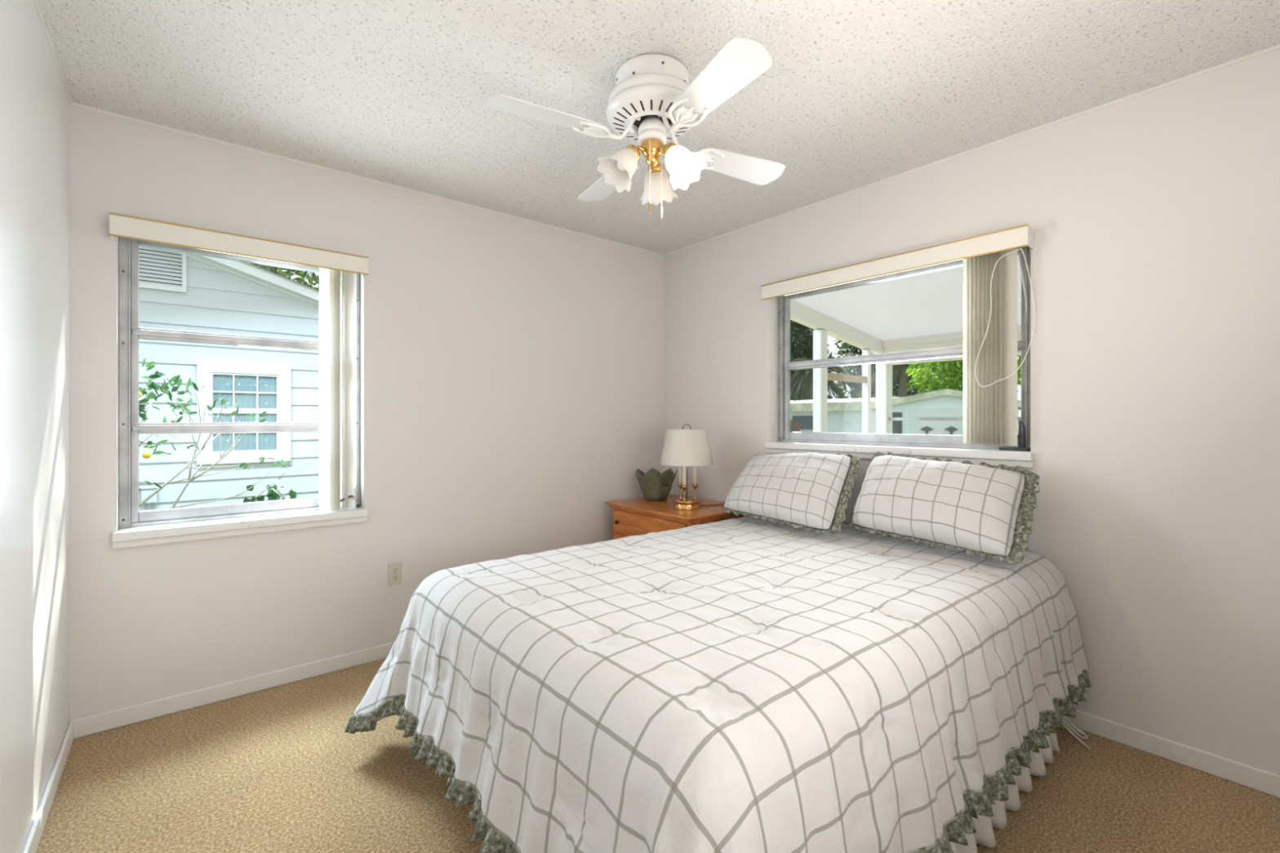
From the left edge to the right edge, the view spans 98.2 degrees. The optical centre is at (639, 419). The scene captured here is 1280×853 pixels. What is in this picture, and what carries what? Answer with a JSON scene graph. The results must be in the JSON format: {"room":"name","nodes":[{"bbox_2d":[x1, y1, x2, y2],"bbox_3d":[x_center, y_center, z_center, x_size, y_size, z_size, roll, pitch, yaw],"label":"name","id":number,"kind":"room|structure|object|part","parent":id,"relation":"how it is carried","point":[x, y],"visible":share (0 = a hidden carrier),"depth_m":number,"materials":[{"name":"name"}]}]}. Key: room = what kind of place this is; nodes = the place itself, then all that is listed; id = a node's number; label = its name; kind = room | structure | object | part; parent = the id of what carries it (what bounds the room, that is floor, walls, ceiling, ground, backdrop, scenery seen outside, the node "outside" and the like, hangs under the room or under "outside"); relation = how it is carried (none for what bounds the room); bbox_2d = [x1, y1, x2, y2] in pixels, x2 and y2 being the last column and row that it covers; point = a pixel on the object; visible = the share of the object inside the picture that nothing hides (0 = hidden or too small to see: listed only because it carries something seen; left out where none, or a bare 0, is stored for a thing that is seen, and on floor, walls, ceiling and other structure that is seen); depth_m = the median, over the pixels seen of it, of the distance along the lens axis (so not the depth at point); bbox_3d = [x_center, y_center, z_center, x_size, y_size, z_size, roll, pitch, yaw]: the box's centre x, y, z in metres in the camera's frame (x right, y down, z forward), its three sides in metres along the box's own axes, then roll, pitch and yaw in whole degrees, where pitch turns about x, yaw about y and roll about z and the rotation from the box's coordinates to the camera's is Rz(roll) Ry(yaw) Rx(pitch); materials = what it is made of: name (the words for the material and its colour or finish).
{"room":"bedroom","nodes":[
{"label":"bedroom","id":0,"kind":"room"},
{"bbox_2d":[0,0,69,852],"bbox_3d":[-1.107,0.004,0.669,0.200,2.440,3.620,0,0,-40],"label":"wall","id":1,"kind":"structure","parent":0,"point":[34,105],"depth_m":1.55,"materials":[{"name":"white paint"}]},
{"bbox_2d":[22,721,73,852],"bbox_3d":[-1.021,1.188,0.732,0.013,0.072,3.607,0,0,-40],"label":"baseboard","id":2,"kind":"structure","parent":1,"relation":"attached to","point":[31,845],"depth_m":1.73,"materials":[{"name":"white paint"}]},
{"bbox_2d":[32,0,71,105],"bbox_3d":[-1.026,-1.210,0.733,0.006,0.012,3.614,0,0,-40],"label":"trim","id":3,"kind":"structure","parent":1,"relation":"attached to","point":[35,2],"depth_m":1.80,"materials":[{"name":"white paint"}]},
{"bbox_2d":[69,105,664,721],"bbox_3d":[-1.067,0.004,3.184,3.472,2.440,0.200,0,0,-40],"label":"wall","id":4,"kind":"structure","parent":0,"point":[512,370],"depth_m":2.83,"materials":[{"name":"white paint"}]},
{"bbox_2d":[69,641,395,738],"bbox_3d":[-1.000,1.188,3.102,3.072,0.072,0.013,0,0,-40],"label":"baseboard","id":5,"kind":"structure","parent":4,"relation":"attached to","point":[89,725],"depth_m":2.41,"materials":[{"name":"white paint"}]},
{"bbox_2d":[111,236,368,549],"bbox_3d":[-1.773,-0.135,2.544,0.929,1.292,0.193,0,0,-40],"label":"window","id":6,"kind":"structure","parent":4,"relation":"in","point":[136,528],"depth_m":2.39,"materials":[{"name":"metal"}]},
{"bbox_3d":[-1.800,-0.552,2.577,0.833,0.401,0.042,0,0,-40],"label":"sash","id":7,"kind":"part","parent":6,"relation":"part of","materials":[{"name":"metal"}]},
{"bbox_3d":[-1.800,-0.157,2.577,0.833,0.410,0.042,0,0,-40],"label":"sash","id":8,"kind":"part","parent":6,"relation":"part of","materials":[{"name":"metal"}]},
{"bbox_3d":[-1.803,0.234,2.580,0.833,0.393,0.034,0,0,-40],"label":"sash","id":9,"kind":"part","parent":6,"relation":"part of","materials":[{"name":"metal"}]},
{"bbox_2d":[108,212,368,511],"bbox_3d":[-1.729,-0.178,2.479,0.924,1.239,0.130,0,0,-40],"label":"vertical blind","id":10,"kind":"object","parent":6,"relation":"attached to","point":[338,271],"visible":1,"depth_m":2.67,"materials":[{"name":"white"}]},
{"bbox_3d":[-1.762,0.464,2.531,0.929,0.038,0.158,0,0,-40],"label":"sill","id":11,"kind":"part","parent":6,"relation":"part of","materials":[{"name":"paint"}]},
{"bbox_2d":[70,102,664,256],"bbox_3d":[-1.002,-1.210,3.104,3.072,0.012,0.006,0,0,-40],"label":"trim","id":12,"kind":"structure","parent":4,"relation":"attached to","point":[74,104],"depth_m":2.67,"materials":[{"name":"white paint"}]},
{"bbox_2d":[387,561,402,585],"bbox_3d":[-1.270,0.799,2.879,0.070,0.114,0.011,0,0,-40],"label":"wall outlet","id":13,"kind":"object","parent":4,"relation":"attached to","point":[395,569],"visible":1,"depth_m":2.88,"materials":[{"name":"beige plastic"}]},
{"bbox_2d":[391,574,398,581],"bbox_3d":[-1.269,0.819,2.877,0.033,0.033,0.004,0,0,-40],"label":"socket","id":14,"kind":"object","parent":13,"relation":"attached to","point":[394,577],"depth_m":2.87,"materials":[{"name":"beige plastic"}]},
{"bbox_2d":[391,566,398,573],"bbox_3d":[-1.269,0.779,2.877,0.033,0.033,0.004,0,0,-40],"label":"socket","id":15,"kind":"object","parent":13,"relation":"attached to","point":[394,569],"depth_m":2.87,"materials":[{"name":"beige plastic"}]},
{"bbox_2d":[35,657,1279,852],"bbox_3d":[0.152,1.284,1.714,3.472,0.120,4.020,0,0,-40],"label":"floor","id":16,"kind":"structure","parent":0,"point":[276,769],"depth_m":1.81,"materials":[{"name":"beige carpet"}]},
{"bbox_2d":[604,493,751,539],"bbox_3d":[0.248,0.879,3.495,0.605,0.690,0.770,0,0,-40],"label":"nightstand","id":17,"kind":"object","parent":16,"relation":"on","point":[637,516],"visible":0.3,"depth_m":3.35,"materials":[{"name":"brown wood"}]},
{"bbox_3d":[0.044,0.824,3.326,0.015,0.180,0.660,0,0,-40],"label":"drawer","id":18,"kind":"part","parent":17,"relation":"part of","materials":[{"name":"brown wood"}]},
{"bbox_3d":[0.044,0.651,3.326,0.015,0.145,0.660,0,0,-40],"label":"drawer","id":19,"kind":"part","parent":17,"relation":"part of","materials":[{"name":"brown wood"}]},
{"bbox_2d":[635,467,677,501],"bbox_3d":[0.110,0.434,3.713,0.278,0.200,0.278,0,0,-40],"label":"bowl","id":20,"kind":"object","parent":17,"relation":"on","point":[655,486],"visible":1,"depth_m":3.62,"materials":[{"name":"green ceramic"}]},
{"bbox_2d":[660,424,723,509],"bbox_3d":[0.352,0.281,3.432,0.497,0.507,0.322,0,0,-40],"label":"table lamp","id":21,"kind":"object","parent":17,"relation":"on","point":[684,448],"visible":0.99,"depth_m":3.27,"materials":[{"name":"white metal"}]},
{"bbox_3d":[0.285,0.284,3.377,0.008,0.420,0.008,0,0,-40],"label":"stem","id":22,"kind":"part","parent":21,"relation":"part of","materials":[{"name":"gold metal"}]},
{"bbox_3d":[0.285,0.165,3.377,0.322,0.214,0.322,0,0,-40],"label":"lamp shade","id":23,"kind":"part","parent":21,"relation":"part of","materials":[{"name":"white fabric"}]},
{"bbox_3d":[0.485,0.529,3.455,0.275,0.008,0.018,0,0,-22],"label":"lamp cord","id":24,"kind":"part","parent":21,"relation":"part of","materials":[{"name":"brown plastic"}]},
{"bbox_2d":[950,733,1059,852],"bbox_3d":[0.443,0.896,2.113,2.010,0.655,1.547,0,0,-40],"label":"bed","id":25,"kind":"object","parent":16,"relation":"on","point":[984,835],"visible":0.05,"depth_m":1.73,"materials":[{"name":"white fabric"}]},
{"bbox_2d":[344,515,1091,852],"bbox_3d":[0.334,0.830,2.039,2.228,0.596,1.893,0,0,-40],"label":"comforter","id":26,"kind":"object","parent":25,"relation":"on","point":[748,684],"visible":0.98,"depth_m":1.40,"materials":[{"name":"fabric"}]},
{"bbox_2d":[721,452,860,534],"bbox_3d":[0.771,0.344,2.870,0.443,0.346,0.801,0,0,-40],"label":"pillow","id":27,"kind":"object","parent":26,"relation":"on","point":[804,489],"visible":1,"depth_m":2.73,"materials":[{"name":"white fabric"}]},
{"bbox_2d":[848,452,1039,564],"bbox_3d":[1.255,0.338,2.348,0.383,0.359,0.731,0,0,-40],"label":"pillow","id":28,"kind":"object","parent":26,"relation":"on","point":[965,504],"visible":1,"depth_m":2.21,"materials":[{"name":"white fabric"}]},
{"bbox_2d":[1061,715,1090,749],"bbox_3d":[1.645,1.143,2.146,0.144,0.161,0.136,0,0,35],"label":"extension cord","id":29,"kind":"object","parent":16,"relation":"on","point":[1065,719],"visible":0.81,"depth_m":2.11,"materials":[{"name":"white plastic"}]},
{"bbox_2d":[36,0,1279,253],"bbox_3d":[0.152,-1.291,1.714,3.472,0.150,4.020,0,0,-40],"label":"ceiling","id":30,"kind":"structure","parent":0,"point":[854,94],"depth_m":1.95,"materials":[{"name":"white paint"}]},
{"bbox_2d":[484,36,785,218],"bbox_3d":[0.043,-0.957,1.968,0.881,0.515,0.881,0,0,17],"label":"ceiling fan","id":31,"kind":"object","parent":30,"relation":"hanging from","point":[652,102],"visible":1,"depth_m":1.86,"materials":[{"name":"white metal"}]},
{"bbox_3d":[-0.306,-0.981,1.785,0.380,0.035,0.140,0,0,-28],"label":"fan blade","id":32,"kind":"part","parent":31,"relation":"part of","materials":[{"name":"white wood"}]},
{"bbox_3d":[-0.140,-0.981,2.318,0.140,0.035,0.380,0,0,-28],"label":"fan blade","id":33,"kind":"part","parent":31,"relation":"part of","materials":[{"name":"white"}]},
{"bbox_3d":[-0.078,-0.869,1.917,0.146,0.153,0.145,0,0,-40],"label":"lamp shade","id":34,"kind":"part","parent":31,"relation":"part of","materials":[{"name":"white glass"}]},
{"bbox_3d":[-0.052,-0.896,1.926,0.058,0.065,0.043,0,0,-40],"label":"bulb","id":35,"kind":"part","parent":31,"relation":"part of","materials":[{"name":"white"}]},
{"bbox_3d":[-0.007,-0.942,1.945,0.055,0.038,0.015,0,0,-25],"label":"light arm","id":36,"kind":"part","parent":31,"relation":"part of","materials":[{"name":"gold metal"}]},
{"bbox_3d":[0.067,-0.869,2.108,0.144,0.153,0.139,0,0,-40],"label":"lamp shade","id":37,"kind":"part","parent":31,"relation":"part of","materials":[{"name":"white glass"}]},
{"bbox_3d":[0.075,-0.841,1.935,0.002,0.221,0.012,0,0,-3],"label":"pull chain","id":38,"kind":"part","parent":31,"relation":"part of","materials":[{"name":"white"}]},
{"bbox_3d":[0.075,-0.720,1.930,0.007,0.042,0.007,0,0,-40],"label":"chain pull","id":39,"kind":"part","parent":31,"relation":"part of","materials":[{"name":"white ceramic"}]},
{"bbox_3d":[0.089,-0.942,1.936,0.055,0.038,0.015,0,0,35],"label":"light arm","id":40,"kind":"part","parent":31,"relation":"part of","materials":[{"name":"gold metal"}]},
{"bbox_3d":[0.130,-0.896,1.909,0.043,0.065,0.058,0,0,-40],"label":"bulb","id":41,"kind":"part","parent":31,"relation":"part of","materials":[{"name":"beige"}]},
{"bbox_3d":[0.153,-0.869,1.895,0.145,0.153,0.146,0,0,-40],"label":"lamp shade","id":42,"kind":"part","parent":31,"relation":"part of","materials":[{"name":"white glass"}]},
{"bbox_3d":[0.227,-0.981,1.618,0.140,0.035,0.380,0,0,-28],"label":"fan blade","id":43,"kind":"part","parent":31,"relation":"part of","materials":[{"name":"white wood"}]},
{"bbox_3d":[0.393,-0.981,2.151,0.380,0.035,0.140,0,0,-28],"label":"fan blade","id":44,"kind":"part","parent":31,"relation":"part of","materials":[{"name":"white wood"}]},
{"bbox_2d":[664,48,1279,775],"bbox_3d":[1.411,0.004,2.758,0.200,2.440,3.620,0,0,-40],"label":"wall","id":45,"kind":"structure","parent":0,"point":[1154,216],"depth_m":2.07,"materials":[{"name":"white paint"}]},
{"bbox_2d":[764,245,1033,467],"bbox_3d":[1.258,-0.290,2.878,0.193,0.982,1.359,0,0,-40],"label":"window","id":46,"kind":"structure","parent":45,"relation":"in","point":[864,446],"depth_m":2.82,"materials":[{"name":"metal"}]},
{"bbox_2d":[760,224,1035,445],"bbox_3d":[1.186,-0.344,2.794,0.120,0.907,1.376,0,0,-40],"label":"vertical blind","id":47,"kind":"object","parent":46,"relation":"attached to","point":[989,260],"visible":1,"depth_m":2.42,"materials":[{"name":"white"}]},
{"bbox_3d":[1.522,-0.423,2.317,0.215,0.569,0.022,0,0,41],"label":"pull cord","id":48,"kind":"part","parent":47,"relation":"part of","materials":[{"name":"white plastic"}]},
{"bbox_3d":[1.244,0.154,2.867,0.158,0.038,1.359,0,0,-40],"label":"sill","id":49,"kind":"part","parent":46,"relation":"part of","materials":[{"name":"paint"}]},
{"bbox_3d":[1.290,-0.533,2.905,0.042,0.440,1.263,0,0,-40],"label":"sash","id":50,"kind":"part","parent":46,"relation":"part of","materials":[{"name":"metal"}]},
{"bbox_3d":[1.293,-0.101,2.908,0.034,0.444,1.263,0,0,-40],"label":"sash","id":51,"kind":"part","parent":46,"relation":"part of","materials":[{"name":"metal"}]},
{"bbox_2d":[664,44,1279,256],"bbox_3d":[1.334,-1.210,2.690,0.005,0.012,3.614,0,0,-40],"label":"trim","id":52,"kind":"structure","parent":45,"relation":"attached to","point":[1277,46],"depth_m":2.33,"materials":[{"name":"white paint"}]},
{"bbox_2d":[1062,709,1279,797],"bbox_3d":[1.333,1.188,2.685,0.013,0.072,3.607,0,0,-40],"label":"baseboard","id":53,"kind":"structure","parent":45,"relation":"attached to","point":[1267,782],"depth_m":1.97,"materials":[{"name":"white paint"}]},
{"label":"outside","id":54,"kind":"structure","parent":0,"visible":0},
{"bbox_3d":[4.628,1.624,14.274,54.000,0.100,50.000,0,0,-40],"label":"ground","id":55,"kind":"structure","parent":54,"visible":0},
{"bbox_2d":[138,358,290,508],"bbox_3d":[-3.006,0.603,3.562,1.488,1.943,0.957,0,0,-11],"label":"shrub","id":56,"kind":"object","parent":55,"relation":"on","point":[163,388],"visible":0.49,"depth_m":3.52,"materials":[{"name":"green plant"}]},
{"bbox_2d":[138,246,319,511],"bbox_3d":[-5.691,-0.053,6.274,7.900,3.255,4.600,0,0,-40],"label":"neighbor house","id":57,"kind":"structure","parent":55,"relation":"on","point":[178,291],"depth_m":5.07,"materials":[{"name":"grey wood"}]},
{"bbox_2d":[138,246,186,293],"bbox_3d":[-4.281,-1.329,4.637,0.760,0.425,0.030,0,0,-40],"label":"gable vent","id":58,"kind":"object","parent":57,"relation":"attached to","point":[160,271],"depth_m":4.78,"materials":[{"name":"white"}]},
{"bbox_2d":[213,374,276,451],"bbox_3d":[-3.670,-0.058,5.160,0.540,0.743,0.007,0,0,-40],"label":"window","id":59,"kind":"structure","parent":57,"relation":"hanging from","point":[256,393],"depth_m":5.16,"materials":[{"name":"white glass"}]},
{"bbox_2d":[243,472,296,502],"bbox_3d":[-3.442,1.025,4.813,0.808,1.099,0.254,0,0,-40],"label":"shrub","id":60,"kind":"object","parent":55,"relation":"on","point":[272,495],"visible":0.29,"depth_m":4.92,"materials":[{"name":"green plant"}]},
{"bbox_3d":[-3.526,1.067,4.782,0.640,1.015,0.012,0,0,-40],"label":"stem","id":61,"kind":"part","parent":60,"relation":"part of","materials":[{"name":"beige"}]},
{"bbox_2d":[246,262,319,290],"bbox_3d":[-7.515,-2.830,12.317,4.804,8.823,4.632,0,0,-40],"label":"tree","id":62,"kind":"object","parent":55,"relation":"on","point":[301,273],"visible":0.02,"depth_m":11.77,"materials":[{"name":"green plant"}]},
{"bbox_2d":[790,320,835,400],"bbox_3d":[6.468,-2.359,24.006,4.060,7.892,4.010,0,0,-19],"label":"tree","id":63,"kind":"object","parent":55,"relation":"on","point":[802,346],"visible":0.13,"depth_m":22.87,"materials":[{"name":"green plant"}]},
{"bbox_2d":[790,356,856,400],"bbox_3d":[6.355,-0.408,20.488,3.251,3.974,3.144,0,0,-40],"label":"palm tree","id":64,"kind":"object","parent":55,"relation":"on","point":[807,374],"visible":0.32,"depth_m":20.06,"materials":[{"name":"green plant"}]},
{"bbox_2d":[790,396,900,433],"bbox_3d":[5.171,0.489,16.674,2.900,2.170,5.300,0,0,-40],"label":"outbuilding","id":65,"kind":"structure","parent":55,"relation":"on","point":[844,415],"depth_m":14.61,"materials":[{"name":"white"}]},
{"bbox_2d":[833,339,936,398],"bbox_3d":[10.415,-2.333,23.819,4.019,8.404,5.395,0,0,19],"label":"tree","id":66,"kind":"object","parent":55,"relation":"on","point":[857,388],"visible":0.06,"depth_m":23.50,"materials":[{"name":"green plant"}]},
{"bbox_2d":[857,363,951,398],"bbox_3d":[8.627,-0.488,18.176,2.964,4.157,2.996,0,0,-40],"label":"palm tree","id":67,"kind":"object","parent":55,"relation":"on","point":[900,371],"visible":0.09,"depth_m":18.08,"materials":[{"name":"green plant"}]},
{"bbox_2d":[790,254,1021,434],"bbox_3d":[2.861,0.223,3.085,2.447,2.702,4.431,0,0,-40],"label":"porch","id":68,"kind":"object","parent":55,"relation":"on","point":[924,311],"visible":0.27,"depth_m":4.71,"materials":[{"name":"white wood"}]},
{"bbox_2d":[790,419,800,431],"bbox_3d":[1.222,0.064,4.377,0.133,0.133,0.030,0,0,-40],"label":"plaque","id":69,"kind":"object","parent":68,"relation":"attached to","point":[795,426],"visible":0.64,"depth_m":4.36,"materials":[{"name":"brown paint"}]},
{"bbox_3d":[1.545,0.406,4.755,0.100,2.337,0.080,0,0,-40],"label":"post","id":70,"kind":"part","parent":68,"relation":"part of","materials":[{"name":"white paint"}]},
{"bbox_3d":[1.853,-0.376,5.010,0.700,0.060,0.040,0,0,-40],"label":"window rail","id":71,"kind":"part","parent":68,"relation":"part of","materials":[{"name":"beige wood"}]},
{"bbox_3d":[2.146,0.457,5.253,0.060,2.235,0.060,0,0,-40],"label":"post","id":72,"kind":"part","parent":68,"relation":"part of","materials":[{"name":"white paint"}]},
{"bbox_3d":[2.394,0.521,5.439,0.120,2.105,0.110,0,0,-40],"label":"post","id":73,"kind":"part","parent":68,"relation":"part of","materials":[{"name":"white paint"}]},
{"bbox_3d":[3.405,-0.006,4.212,0.030,0.030,3.071,0,0,-40],"label":"window rail","id":74,"kind":"part","parent":68,"relation":"part of","materials":[{"name":"metal"}]},
{"bbox_2d":[871,388,1021,435],"bbox_3d":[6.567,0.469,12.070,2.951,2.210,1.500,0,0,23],"label":"neighboring house","id":75,"kind":"structure","parent":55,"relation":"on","point":[946,402],"depth_m":11.56,"materials":[{"name":"white"}]},
{"bbox_3d":[6.444,0.644,11.423,1.580,1.760,0.030,0,0,23],"label":"double door","id":76,"kind":"part","parent":75,"relation":"part of","materials":[{"name":"white"}]},
{"bbox_2d":[904,355,1021,394],"bbox_3d":[9.662,-1.288,15.134,3.502,5.734,4.556,0,0,-40],"label":"tree","id":77,"kind":"object","parent":55,"relation":"on","point":[953,370],"visible":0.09,"depth_m":15.30,"materials":[{"name":"green plant"}]}
]}

